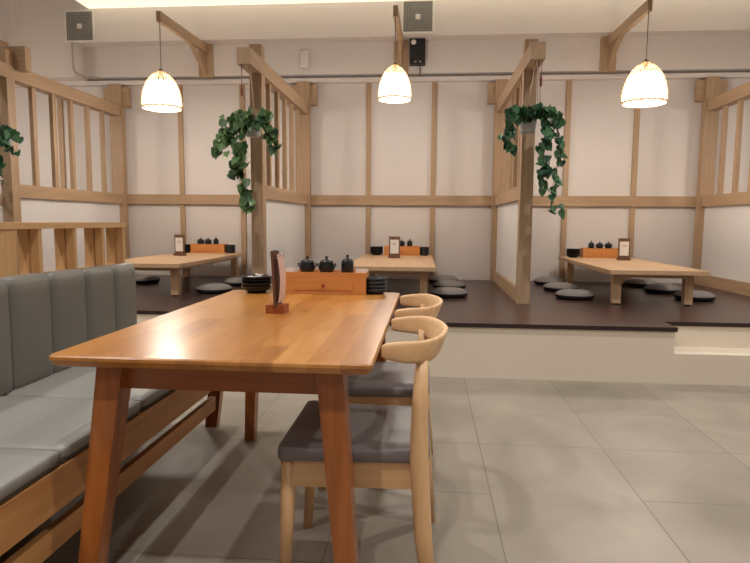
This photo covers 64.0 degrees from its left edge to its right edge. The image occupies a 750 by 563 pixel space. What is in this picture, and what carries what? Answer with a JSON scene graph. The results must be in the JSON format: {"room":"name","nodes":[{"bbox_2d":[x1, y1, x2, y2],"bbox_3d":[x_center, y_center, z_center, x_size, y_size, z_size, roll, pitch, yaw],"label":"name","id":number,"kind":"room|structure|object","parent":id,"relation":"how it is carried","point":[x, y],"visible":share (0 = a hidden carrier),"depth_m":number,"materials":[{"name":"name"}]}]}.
{"room":"japanese restaurant","nodes":[
{"label":"japanese restaurant","id":0,"kind":"room"},
{"bbox_2d":[0,377,749,562],"bbox_3d":[0.186,0.941,2.312,13.200,0.100,10.830,1,6,5],"label":"floor","id":1,"kind":"structure","parent":0,"point":[524,470],"depth_m":2.51,"materials":[{"name":"grey tile"}]},
{"bbox_2d":[0,222,125,276],"bbox_3d":[-1.484,0.266,2.914,0.108,1.100,0.965,1,6,5],"label":"screen","id":2,"kind":"object","parent":1,"relation":"on","point":[29,234],"visible":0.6,"depth_m":2.85,"materials":[{"name":"brown wood"}]},
{"bbox_2d":[0,263,222,562],"bbox_3d":[-1.212,0.476,1.792,0.630,0.908,3.007,1,6,5],"label":"bench","id":3,"kind":"object","parent":1,"relation":"on","point":[46,408],"visible":0.63,"depth_m":2.26,"materials":[{"name":"grey fabric"}]},
{"bbox_2d":[0,448,59,499],"bbox_3d":[-1.227,0.522,1.517,0.610,0.052,0.490,1,6,5],"label":"seat cushion","id":4,"kind":"object","parent":3,"relation":"on","point":[22,470],"depth_m":1.62,"materials":[{"name":"grey fabric"}]},
{"bbox_2d":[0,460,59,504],"bbox_3d":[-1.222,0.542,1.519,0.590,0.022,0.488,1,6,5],"label":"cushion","id":5,"kind":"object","parent":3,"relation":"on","point":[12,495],"depth_m":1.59,"materials":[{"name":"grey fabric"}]},
{"bbox_2d":[0,396,140,458],"bbox_3d":[-1.184,0.473,2.003,0.610,0.052,0.490,1,6,5],"label":"seat cushion","id":6,"kind":"object","parent":3,"relation":"on","point":[61,425],"depth_m":1.94,"materials":[{"name":"grey fabric"}]},
{"bbox_2d":[5,367,168,406],"bbox_3d":[-1.140,0.424,2.503,0.610,0.052,0.520,1,6,5],"label":"seat cushion","id":7,"kind":"object","parent":3,"relation":"on","point":[60,382],"depth_m":2.35,"materials":[{"name":"grey fabric"}]},
{"bbox_2d":[60,408,140,463],"bbox_3d":[-1.179,0.493,2.005,0.590,0.022,0.488,1,6,5],"label":"cushion","id":8,"kind":"object","parent":3,"relation":"on","point":[80,450],"depth_m":1.83,"materials":[{"name":"grey fabric"}]},
{"bbox_2d":[140,390,172,410],"bbox_3d":[-1.135,0.444,2.505,0.590,0.022,0.518,1,6,5],"label":"cushion","id":9,"kind":"object","parent":3,"relation":"on","point":[153,402],"depth_m":2.33,"materials":[{"name":"grey fabric"}]},
{"bbox_2d":[49,290,399,562],"bbox_3d":[-0.381,0.502,2.391,0.884,0.750,1.595,1,6,5],"label":"dining table","id":10,"kind":"object","parent":1,"relation":"on","point":[228,341],"visible":0.98,"depth_m":1.68,"materials":[{"name":"brown wood"}]},
{"bbox_2d":[241,284,271,292],"bbox_3d":[-0.605,0.037,3.074,0.162,0.036,0.162,1,6,5],"label":"bowl","id":11,"kind":"object","parent":10,"relation":"on","point":[248,289],"visible":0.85,"depth_m":3.02,"materials":[{"name":"black ceramic"}]},
{"bbox_2d":[240,281,271,286],"bbox_3d":[-0.605,0.021,3.068,0.162,0.036,0.162,1,6,5],"label":"bowl","id":12,"kind":"object","parent":11,"relation":"on","point":[242,283],"visible":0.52,"depth_m":3.00,"materials":[{"name":"black ceramic"}]},
{"bbox_2d":[241,278,271,283],"bbox_3d":[-0.605,0.004,3.070,0.162,0.036,0.162,1,6,5],"label":"bowl","id":13,"kind":"object","parent":12,"relation":"on","point":[269,280],"visible":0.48,"depth_m":3.00,"materials":[{"name":"black ceramic"}]},
{"bbox_2d":[241,274,271,279],"bbox_3d":[-0.605,-0.012,3.065,0.162,0.036,0.162,1,6,5],"label":"bowl","id":14,"kind":"object","parent":13,"relation":"on","point":[244,277],"visible":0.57,"depth_m":3.02,"materials":[{"name":"black ceramic"}]},
{"bbox_2d":[266,249,288,313],"bbox_3d":[-0.390,-0.001,2.390,0.074,0.252,0.084,1,6,8],"label":"menu stand","id":15,"kind":"object","parent":10,"relation":"on","point":[277,260],"visible":1,"depth_m":2.37,"materials":[{"name":"brown wood"}]},
{"bbox_2d":[285,270,368,294],"bbox_3d":[-0.252,0.003,3.065,0.425,0.110,0.168,1,6,5],"label":"box","id":16,"kind":"object","parent":10,"relation":"on","point":[335,282],"visible":0.83,"depth_m":3.00,"materials":[{"name":"orange wood"}]},
{"bbox_2d":[286,268,297,271],"bbox_3d":[-0.425,-0.058,3.074,0.037,0.029,0.066,3,6,23],"label":"sachets","id":17,"kind":"object","parent":16,"relation":"on","point":[287,269],"visible":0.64,"depth_m":3.05,"materials":[{"name":"white paper"}]},
{"bbox_2d":[298,256,316,271],"bbox_3d":[-0.346,-0.087,3.069,0.082,0.088,0.082,-4,7,-40],"label":"jar","id":18,"kind":"object","parent":16,"relation":"on","point":[306,265],"visible":0.93,"depth_m":3.04,"materials":[{"name":"black ceramic"}]},
{"bbox_2d":[317,256,335,271],"bbox_3d":[-0.247,-0.086,3.060,0.082,0.088,0.082,-4,7,-40],"label":"jar","id":19,"kind":"object","parent":16,"relation":"on","point":[326,265],"visible":0.91,"depth_m":3.03,"materials":[{"name":"black ceramic"}]},
{"bbox_2d":[341,255,353,272],"bbox_3d":[-0.140,-0.088,3.050,0.064,0.097,0.064,1,6,5],"label":"sauce bottle","id":20,"kind":"object","parent":16,"relation":"on","point":[347,265],"visible":0.91,"depth_m":3.03,"materials":[{"name":"black ceramic"}]},
{"bbox_2d":[356,269,367,272],"bbox_3d":[-0.066,-0.052,3.043,0.037,0.029,0.066,3,6,23],"label":"sachets","id":21,"kind":"object","parent":16,"relation":"on","point":[357,270],"visible":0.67,"depth_m":3.02,"materials":[{"name":"white paper"}]},
{"bbox_2d":[366,288,386,294],"bbox_3d":[0.001,0.048,3.051,0.116,0.028,0.116,1,6,5],"label":"bowl","id":22,"kind":"object","parent":10,"relation":"on","point":[369,291],"visible":0.81,"depth_m":3.01,"materials":[{"name":"black ceramic"}]},
{"bbox_2d":[366,284,386,288],"bbox_3d":[0.004,0.029,3.049,0.116,0.028,0.116,1,6,5],"label":"bowl","id":23,"kind":"object","parent":22,"relation":"on","point":[385,285],"visible":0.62,"depth_m":3.00,"materials":[{"name":"black ceramic"}]},
{"bbox_2d":[366,281,386,285],"bbox_3d":[0.002,0.011,3.047,0.116,0.028,0.116,1,6,5],"label":"bowl","id":24,"kind":"object","parent":23,"relation":"on","point":[367,283],"visible":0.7,"depth_m":3.00,"materials":[{"name":"black ceramic"}]},
{"bbox_2d":[366,276,386,281],"bbox_3d":[0.004,-0.007,3.046,0.116,0.028,0.116,1,6,5],"label":"bowl","id":25,"kind":"object","parent":24,"relation":"on","point":[370,278],"visible":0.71,"depth_m":3.00,"materials":[{"name":"black ceramic"}]},
{"bbox_2d":[278,316,447,562],"bbox_3d":[-0.023,0.531,1.966,0.507,0.787,0.562,1,6,5],"label":"chair","id":26,"kind":"object","parent":1,"relation":"on","point":[391,443],"visible":0.93,"depth_m":1.77,"materials":[{"name":"brown wood"}]},
{"bbox_2d":[319,294,442,503],"bbox_3d":[0.036,0.466,2.626,0.507,0.787,0.562,1,6,5],"label":"chair","id":27,"kind":"object","parent":1,"relation":"on","point":[388,383],"visible":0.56,"depth_m":2.43,"materials":[{"name":"brown wood"}]},
{"bbox_2d":[137,314,749,385],"bbox_3d":[0.511,0.344,5.945,13.200,0.370,3.252,1,6,5],"label":"platform","id":28,"kind":"object","parent":1,"relation":"on","point":[699,355],"visible":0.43,"depth_m":4.25,"materials":[{"name":"beige paint"}]},
{"bbox_2d":[135,275,749,331],"bbox_3d":[0.512,0.146,5.919,13.200,0.030,3.264,1,6,5],"label":"floor","id":29,"kind":"structure","parent":28,"relation":"on","point":[486,305],"depth_m":5.11,"materials":[{"name":"brown laminate"}]},
{"bbox_2d":[0,46,131,274],"bbox_3d":[-3.372,-1.162,6.498,0.330,2.400,2.491,1,6,5],"label":"wall","id":30,"kind":"structure","parent":29,"relation":"on","point":[20,203],"depth_m":6.36,"materials":[{"name":"brown wood"}]},
{"bbox_2d":[0,106,23,185],"bbox_3d":[-3.358,-1.327,5.318,0.564,1.118,0.304,1,6,5],"label":"ivy","id":31,"kind":"object","parent":30,"relation":"hanging from","point":[8,135],"visible":1,"depth_m":5.24,"materials":[{"name":"green plant"}]},
{"bbox_2d":[135,275,159,283],"bbox_3d":[-2.638,-0.027,6.838,0.356,0.084,0.356,1,6,5],"label":"floor cushion","id":32,"kind":"object","parent":29,"relation":"on","point":[140,279],"visible":0.79,"depth_m":6.72,"materials":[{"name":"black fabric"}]},
{"bbox_2d":[105,252,246,295],"bbox_3d":[-2.113,-0.111,6.562,0.820,0.315,2.080,1,6,5],"label":"table","id":33,"kind":"object","parent":29,"relation":"on","point":[163,262],"visible":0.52,"depth_m":6.03,"materials":[{"name":"brown wood"}]},
{"bbox_2d":[173,234,185,255],"bbox_3d":[-2.202,-0.410,6.762,0.130,0.238,0.060,2,6,16],"label":"menu","id":34,"kind":"object","parent":33,"relation":"on","point":[179,240],"visible":1,"depth_m":6.75,"materials":[{"name":"brown wood"}]},
{"bbox_2d":[190,243,227,252],"bbox_3d":[-2.050,-0.409,7.410,0.425,0.110,0.168,1,6,5],"label":"box","id":35,"kind":"object","parent":33,"relation":"on","point":[195,248],"visible":0.94,"depth_m":7.34,"materials":[{"name":"orange wood"}]},
{"bbox_2d":[197,238,203,243],"bbox_3d":[-2.154,-0.500,7.415,0.082,0.088,0.082,-4,7,-40],"label":"jar","id":36,"kind":"object","parent":35,"relation":"on","point":[199,241],"visible":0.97,"depth_m":7.39,"materials":[{"name":"black ceramic"}]},
{"bbox_2d":[204,238,211,243],"bbox_3d":[-2.059,-0.498,7.406,0.082,0.088,0.082,-4,7,-40],"label":"jar","id":37,"kind":"object","parent":35,"relation":"on","point":[207,241],"visible":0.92,"depth_m":7.38,"materials":[{"name":"black ceramic"}]},
{"bbox_2d":[213,237,218,243],"bbox_3d":[-1.959,-0.501,7.397,0.064,0.097,0.064,1,6,5],"label":"sauce bottle","id":38,"kind":"object","parent":35,"relation":"on","point":[215,241],"visible":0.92,"depth_m":7.38,"materials":[{"name":"black ceramic"}]},
{"bbox_2d":[196,283,231,293],"bbox_3d":[-1.608,0.065,6.000,0.356,0.084,0.356,1,6,5],"label":"floor cushion","id":39,"kind":"object","parent":29,"relation":"on","point":[209,288],"visible":0.98,"depth_m":5.87,"materials":[{"name":"grey fabric"}]},
{"bbox_2d":[223,277,241,286],"bbox_3d":[-1.508,-0.002,6.670,0.356,0.084,0.356,1,6,5],"label":"floor cushion","id":40,"kind":"object","parent":29,"relation":"on","point":[234,281],"visible":0.54,"depth_m":6.52,"materials":[{"name":"grey fabric"}]},
{"bbox_2d":[237,44,317,289],"bbox_3d":[-0.986,-1.123,6.290,0.330,2.400,2.491,1,6,5],"label":"wall","id":41,"kind":"structure","parent":29,"relation":"on","point":[281,218],"depth_m":6.15,"materials":[{"name":"brown wood"}]},
{"bbox_2d":[211,65,282,217],"bbox_3d":[-1.085,-1.187,5.130,0.630,1.285,0.303,1,6,5],"label":"ivy","id":42,"kind":"object","parent":41,"relation":"hanging from","point":[242,122],"visible":1,"depth_m":5.07,"materials":[{"name":"green plant"}]},
{"bbox_2d":[246,128,260,137],"bbox_3d":[-1.055,-1.324,5.177,0.176,0.150,0.176,1,6,5],"label":"pot","id":43,"kind":"object","parent":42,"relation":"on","point":[253,134],"depth_m":5.13,"materials":[{"name":"grey ceramic"}]},
{"bbox_2d":[354,254,435,293],"bbox_3d":[0.207,-0.076,6.380,0.820,0.315,2.080,1,6,4],"label":"table","id":44,"kind":"object","parent":29,"relation":"on","point":[375,264],"visible":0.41,"depth_m":5.51,"materials":[{"name":"brown wood"}]},
{"bbox_2d":[370,252,382,254],"bbox_3d":[0.018,-0.335,7.198,0.162,0.036,0.162,1,6,5],"label":"bowl","id":45,"kind":"object","parent":44,"relation":"on","point":[372,253],"visible":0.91,"depth_m":7.14,"materials":[{"name":"black ceramic"}]},
{"bbox_2d":[388,236,399,257],"bbox_3d":[0.215,-0.378,6.622,0.130,0.238,0.060,1,6,5],"label":"menu","id":46,"kind":"object","parent":44,"relation":"on","point":[394,241],"visible":0.99,"depth_m":6.61,"materials":[{"name":"brown wood"}]},
{"bbox_2d":[384,246,419,255],"bbox_3d":[0.326,-0.371,7.204,0.425,0.110,0.168,1,6,5],"label":"box","id":47,"kind":"object","parent":44,"relation":"on","point":[404,250],"visible":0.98,"depth_m":7.13,"materials":[{"name":"orange wood"}]},
{"bbox_2d":[428,275,457,282],"bbox_3d":[0.809,-0.028,7.108,0.356,0.084,0.356,1,6,5],"label":"floor cushion","id":48,"kind":"object","parent":29,"relation":"on","point":[432,279],"visible":0.83,"depth_m":7.00,"materials":[{"name":"grey fabric"}]},
{"bbox_2d":[431,287,467,297],"bbox_3d":[0.718,0.102,5.798,0.356,0.084,0.356,1,6,5],"label":"floor cushion","id":49,"kind":"object","parent":29,"relation":"on","point":[442,292],"visible":0.99,"depth_m":5.67,"materials":[{"name":"grey fabric"}]},
{"bbox_2d":[433,280,465,288],"bbox_3d":[0.804,0.034,6.489,0.356,0.084,0.356,1,6,5],"label":"floor cushion","id":50,"kind":"object","parent":29,"relation":"on","point":[443,283],"visible":0.86,"depth_m":6.37,"materials":[{"name":"grey fabric"}]},
{"bbox_2d":[487,39,545,303],"bbox_3d":[1.399,-1.085,6.083,0.330,2.400,2.491,1,6,5],"label":"wall","id":51,"kind":"structure","parent":29,"relation":"on","point":[512,176],"depth_m":5.84,"materials":[{"name":"brown wood"}]},
{"bbox_2d":[497,61,567,219],"bbox_3d":[1.288,-1.146,4.935,0.569,1.272,0.285,1,6,5],"label":"ivy","id":52,"kind":"object","parent":51,"relation":"hanging from","point":[526,118],"visible":1,"depth_m":4.85,"materials":[{"name":"green plant"}]},
{"bbox_2d":[519,118,536,133],"bbox_3d":[1.266,-1.307,4.974,0.176,0.150,0.176,1,6,5],"label":"pot","id":53,"kind":"object","parent":52,"relation":"attached to","point":[529,127],"depth_m":4.92,"materials":[{"name":"grey ceramic"}]},
{"bbox_2d":[540,60,542,86],"bbox_3d":[1.333,-1.668,4.811,0.022,0.212,0.021,1,6,5],"label":"rope","id":54,"kind":"object","parent":51,"relation":"hanging from","point":[542,60],"visible":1,"depth_m":4.81,"materials":[{"name":"brown fabric"}]},
{"bbox_2d":[534,277,564,284],"bbox_3d":[2.034,-0.008,7.002,0.356,0.084,0.356,1,6,5],"label":"floor cushion","id":55,"kind":"object","parent":29,"relation":"on","point":[540,280],"visible":0.77,"depth_m":6.89,"materials":[{"name":"grey fabric"}]},
{"bbox_2d":[543,282,577,291],"bbox_3d":[1.968,0.055,6.368,0.356,0.084,0.356,1,6,5],"label":"floor cushion","id":56,"kind":"object","parent":29,"relation":"on","point":[552,286],"visible":0.88,"depth_m":6.25,"materials":[{"name":"grey fabric"}]},
{"bbox_2d":[555,289,593,299],"bbox_3d":[1.900,0.119,5.715,0.356,0.084,0.356,1,6,5],"label":"floor cushion","id":57,"kind":"object","parent":29,"relation":"on","point":[567,294],"visible":1,"depth_m":5.59,"materials":[{"name":"grey fabric"}]},
{"bbox_2d":[558,256,709,305],"bbox_3d":[2.518,-0.036,6.159,0.820,0.315,2.080,1,6,5],"label":"table","id":58,"kind":"object","parent":29,"relation":"on","point":[619,271],"visible":0.82,"depth_m":5.30,"materials":[{"name":"brown wood"}]},
{"bbox_2d":[566,254,579,257],"bbox_3d":[2.310,-0.298,6.999,0.162,0.036,0.162,1,6,5],"label":"bowl","id":59,"kind":"object","parent":58,"relation":"on","point":[569,256],"visible":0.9,"depth_m":6.95,"materials":[{"name":"black ceramic"}]},
{"bbox_2d":[580,248,617,257],"bbox_3d":[2.633,-0.334,7.013,0.425,0.110,0.168,1,6,5],"label":"box","id":60,"kind":"object","parent":58,"relation":"on","point":[584,252],"visible":0.9,"depth_m":6.95,"materials":[{"name":"orange wood"}]},
{"bbox_2d":[588,241,593,247],"bbox_3d":[2.529,-0.429,7.017,0.064,0.097,0.064,1,6,5],"label":"sauce bottle","id":61,"kind":"object","parent":60,"relation":"on","point":[591,244],"visible":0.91,"depth_m":6.99,"materials":[{"name":"black ceramic"}]},
{"bbox_2d":[595,242,603,247],"bbox_3d":[2.624,-0.423,7.009,0.082,0.088,0.082,-4,7,-40],"label":"jar","id":62,"kind":"object","parent":60,"relation":"on","point":[598,245],"visible":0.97,"depth_m":6.98,"materials":[{"name":"black ceramic"}]},
{"bbox_2d":[604,242,612,247],"bbox_3d":[2.723,-0.422,7.001,0.082,0.088,0.082,-4,7,-40],"label":"jar","id":63,"kind":"object","parent":60,"relation":"on","point":[607,245],"visible":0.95,"depth_m":6.97,"materials":[{"name":"black ceramic"}]},
{"bbox_2d":[617,238,630,260],"bbox_3d":[2.712,-0.350,6.535,0.130,0.238,0.060,1,6,8],"label":"menu","id":64,"kind":"object","parent":58,"relation":"on","point":[623,243],"visible":1,"depth_m":6.52,"materials":[{"name":"brown wood"}]},
{"bbox_2d":[624,278,657,287],"bbox_3d":[3.047,0.012,6.874,0.356,0.084,0.356,1,6,5],"label":"floor cushion","id":65,"kind":"object","parent":29,"relation":"on","point":[634,282],"visible":0.89,"depth_m":6.76,"materials":[{"name":"grey fabric"}]},
{"bbox_2d":[643,284,680,293],"bbox_3d":[3.004,0.071,6.278,0.356,0.084,0.356,1,6,5],"label":"floor cushion","id":66,"kind":"object","parent":29,"relation":"on","point":[652,288],"visible":0.95,"depth_m":6.16,"materials":[{"name":"grey fabric"}]},
{"bbox_2d":[674,290,715,301],"bbox_3d":[3.033,0.130,5.696,0.356,0.084,0.356,1,6,5],"label":"floor cushion","id":67,"kind":"object","parent":29,"relation":"on","point":[701,296],"visible":0.71,"depth_m":5.56,"materials":[{"name":"grey fabric"}]},
{"bbox_2d":[692,76,749,296],"bbox_3d":[3.785,-1.046,5.876,0.330,2.400,2.491,1,6,5],"label":"wall","id":68,"kind":"structure","parent":29,"relation":"on","point":[721,243],"depth_m":6.67,"materials":[{"name":"brown wood"}]},
{"bbox_2d":[0,71,749,282],"bbox_3d":[0.674,-1.604,7.453,13.200,3.950,0.150,1,6,5],"label":"wall","id":69,"kind":"structure","parent":0,"point":[601,131],"depth_m":7.42,"materials":[{"name":"white paint"}]},
{"bbox_2d":[0,40,8,45],"bbox_3d":[-4.515,-2.676,6.928,0.176,0.390,1.330,1,6,5],"label":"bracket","id":70,"kind":"object","parent":69,"relation":"attached to","point":[2,43],"visible":0.02,"depth_m":7.21,"materials":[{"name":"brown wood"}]},
{"bbox_2d":[0,0,19,45],"bbox_3d":[-5.142,-3.072,7.373,1.580,1.100,0.080,1,6,5],"label":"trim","id":71,"kind":"structure","parent":69,"relation":"attached to","point":[9,13],"depth_m":7.27,"materials":[{"name":"white paint"}]},
{"bbox_2d":[20,43,89,81],"bbox_3d":[-4.786,-2.741,7.581,2.265,0.405,0.330,1,6,5],"label":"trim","id":72,"kind":"structure","parent":69,"relation":"attached to","point":[53,61],"depth_m":7.35,"materials":[{"name":"white paint"}]},
{"bbox_2d":[57,98,66,188],"bbox_3d":[-4.057,-1.298,7.811,0.062,2.400,0.030,1,6,5],"label":"trim","id":73,"kind":"structure","parent":69,"relation":"attached to","point":[59,101],"depth_m":7.75,"materials":[{"name":"brown wood"}]},
{"bbox_2d":[63,9,95,42],"bbox_3d":[-3.576,-3.090,7.263,0.384,0.384,0.020,1,6,5],"label":"air vent","id":74,"kind":"object","parent":69,"relation":"attached to","point":[79,24],"visible":1,"depth_m":7.26,"materials":[{"name":"white plastic"}]},
{"bbox_2d":[71,42,101,79],"bbox_3d":[-3.572,-2.719,7.426,0.341,0.390,0.094,-4,7,-39],"label":"conduit pipe","id":75,"kind":"object","parent":69,"relation":"attached to","point":[72,44],"visible":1,"depth_m":7.31,"materials":[{"name":"beige metal"}]},
{"bbox_2d":[141,11,213,111],"bbox_3d":[-2.139,-2.325,6.667,0.405,1.000,1.501,1,6,5],"label":"pendant lamp","id":76,"kind":"object","parent":69,"relation":"attached to","point":[157,95],"depth_m":6.17,"materials":[{"name":"beige glass"}]},
{"bbox_2d":[178,85,185,275],"bbox_3d":[-2.467,-1.273,7.673,0.062,2.400,0.030,1,6,5],"label":"trim","id":77,"kind":"structure","parent":69,"relation":"attached to","point":[180,114],"depth_m":7.64,"materials":[{"name":"brown wood"}]},
{"bbox_2d":[239,84,246,274],"bbox_3d":[-1.671,-1.260,7.604,0.062,2.400,0.030,1,6,5],"label":"trim","id":78,"kind":"structure","parent":69,"relation":"attached to","point":[243,218],"depth_m":7.65,"materials":[{"name":"brown wood"}]},
{"bbox_2d":[300,50,308,67],"bbox_3d":[-0.853,-2.688,7.239,0.100,0.212,0.070,1,6,5],"label":"wall sensor","id":79,"kind":"object","parent":69,"relation":"attached to","point":[304,54],"visible":1,"depth_m":7.23,"materials":[{"name":"white plastic"}]},
{"bbox_2d":[0,194,696,206],"bbox_3d":[0.661,-1.001,7.416,13.200,0.122,0.045,1,6,5],"label":"trim","id":80,"kind":"structure","parent":69,"relation":"attached to","point":[437,200],"depth_m":7.39,"materials":[{"name":"brown wood"}]},
{"bbox_2d":[365,83,371,253],"bbox_3d":[-0.081,-1.234,7.466,0.062,2.400,0.030,1,6,5],"label":"trim","id":81,"kind":"structure","parent":69,"relation":"attached to","point":[368,85],"depth_m":7.42,"materials":[{"name":"brown wood"}]},
{"bbox_2d":[15,72,749,87],"bbox_3d":[0.669,-2.438,7.245,13.200,0.050,0.100,1,6,5],"label":"trim","id":82,"kind":"structure","parent":69,"relation":"attached to","point":[731,75],"depth_m":7.22,"materials":[{"name":"white paint"}]},
{"bbox_2d":[378,5,411,102],"bbox_3d":[0.249,-2.321,6.472,0.334,0.935,1.468,1,6,5],"label":"pendant lamp","id":83,"kind":"object","parent":69,"relation":"attached to","point":[394,87],"depth_m":5.89,"materials":[{"name":"beige glass"}]},
{"bbox_2d":[83,35,749,79],"bbox_3d":[1.745,-2.665,7.112,11.040,0.375,0.130,1,6,5],"label":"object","id":84,"kind":"structure","parent":69,"relation":"attached to","point":[718,53],"depth_m":7.13,"materials":[{"name":"white paint"}]},
{"bbox_2d":[409,38,424,75],"bbox_3d":[0.501,-2.651,7.093,0.184,0.398,0.128,1,6,5],"label":"wall speaker","id":85,"kind":"object","parent":69,"relation":"attached to","point":[417,45],"visible":1,"depth_m":7.03,"materials":[{"name":"black plastic"}]},
{"bbox_2d":[401,0,434,34],"bbox_3d":[0.495,-3.048,6.907,0.384,0.384,0.020,1,6,5],"label":"air vent","id":86,"kind":"object","parent":69,"relation":"attached to","point":[417,16],"visible":0.98,"depth_m":6.91,"materials":[{"name":"white plastic"}]},
{"bbox_2d":[429,82,436,276],"bbox_3d":[0.714,-1.221,7.397,0.062,2.400,0.030,1,6,5],"label":"trim","id":87,"kind":"structure","parent":69,"relation":"attached to","point":[434,84],"depth_m":7.36,"materials":[{"name":"brown wood"}]},
{"bbox_2d":[559,80,571,279],"bbox_3d":[2.304,-1.196,7.258,0.062,2.400,0.030,1,6,5],"label":"trim","id":88,"kind":"structure","parent":69,"relation":"attached to","point":[568,82],"depth_m":7.23,"materials":[{"name":"brown wood"}]},
{"bbox_2d":[599,0,668,107],"bbox_3d":[2.632,-2.251,6.248,0.416,0.993,1.507,1,6,5],"label":"pendant lamp","id":89,"kind":"object","parent":69,"relation":"attached to","point":[646,88],"depth_m":5.72,"materials":[{"name":"beige glass"}]},
{"bbox_2d":[627,108,640,279],"bbox_3d":[3.100,-1.183,7.189,0.062,2.400,0.030,1,6,5],"label":"trim","id":90,"kind":"structure","parent":69,"relation":"attached to","point":[636,126],"depth_m":7.17,"materials":[{"name":"brown wood"}]},
{"bbox_2d":[18,0,749,46],"bbox_3d":[0.665,-3.200,7.053,13.200,0.695,0.330,1,6,5],"label":"ceiling","id":91,"kind":"structure","parent":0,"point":[40,21],"depth_m":6.97,"materials":[{"name":"white paint"}]},
{"bbox_3d":[0.218,-3.091,1.934,13.200,0.100,10.880,1,6,5],"label":"ceiling","id":92,"kind":"structure","parent":0,"visible":0},
{"bbox_2d":[76,0,400,7],"bbox_3d":[1.372,-3.347,6.620,9.780,0.305,0.365,1,6,5],"label":"strip light","id":93,"kind":"object","parent":92,"relation":"attached to","point":[87,3],"visible":1,"depth_m":7.01,"materials":[{"name":"beige plastic"}]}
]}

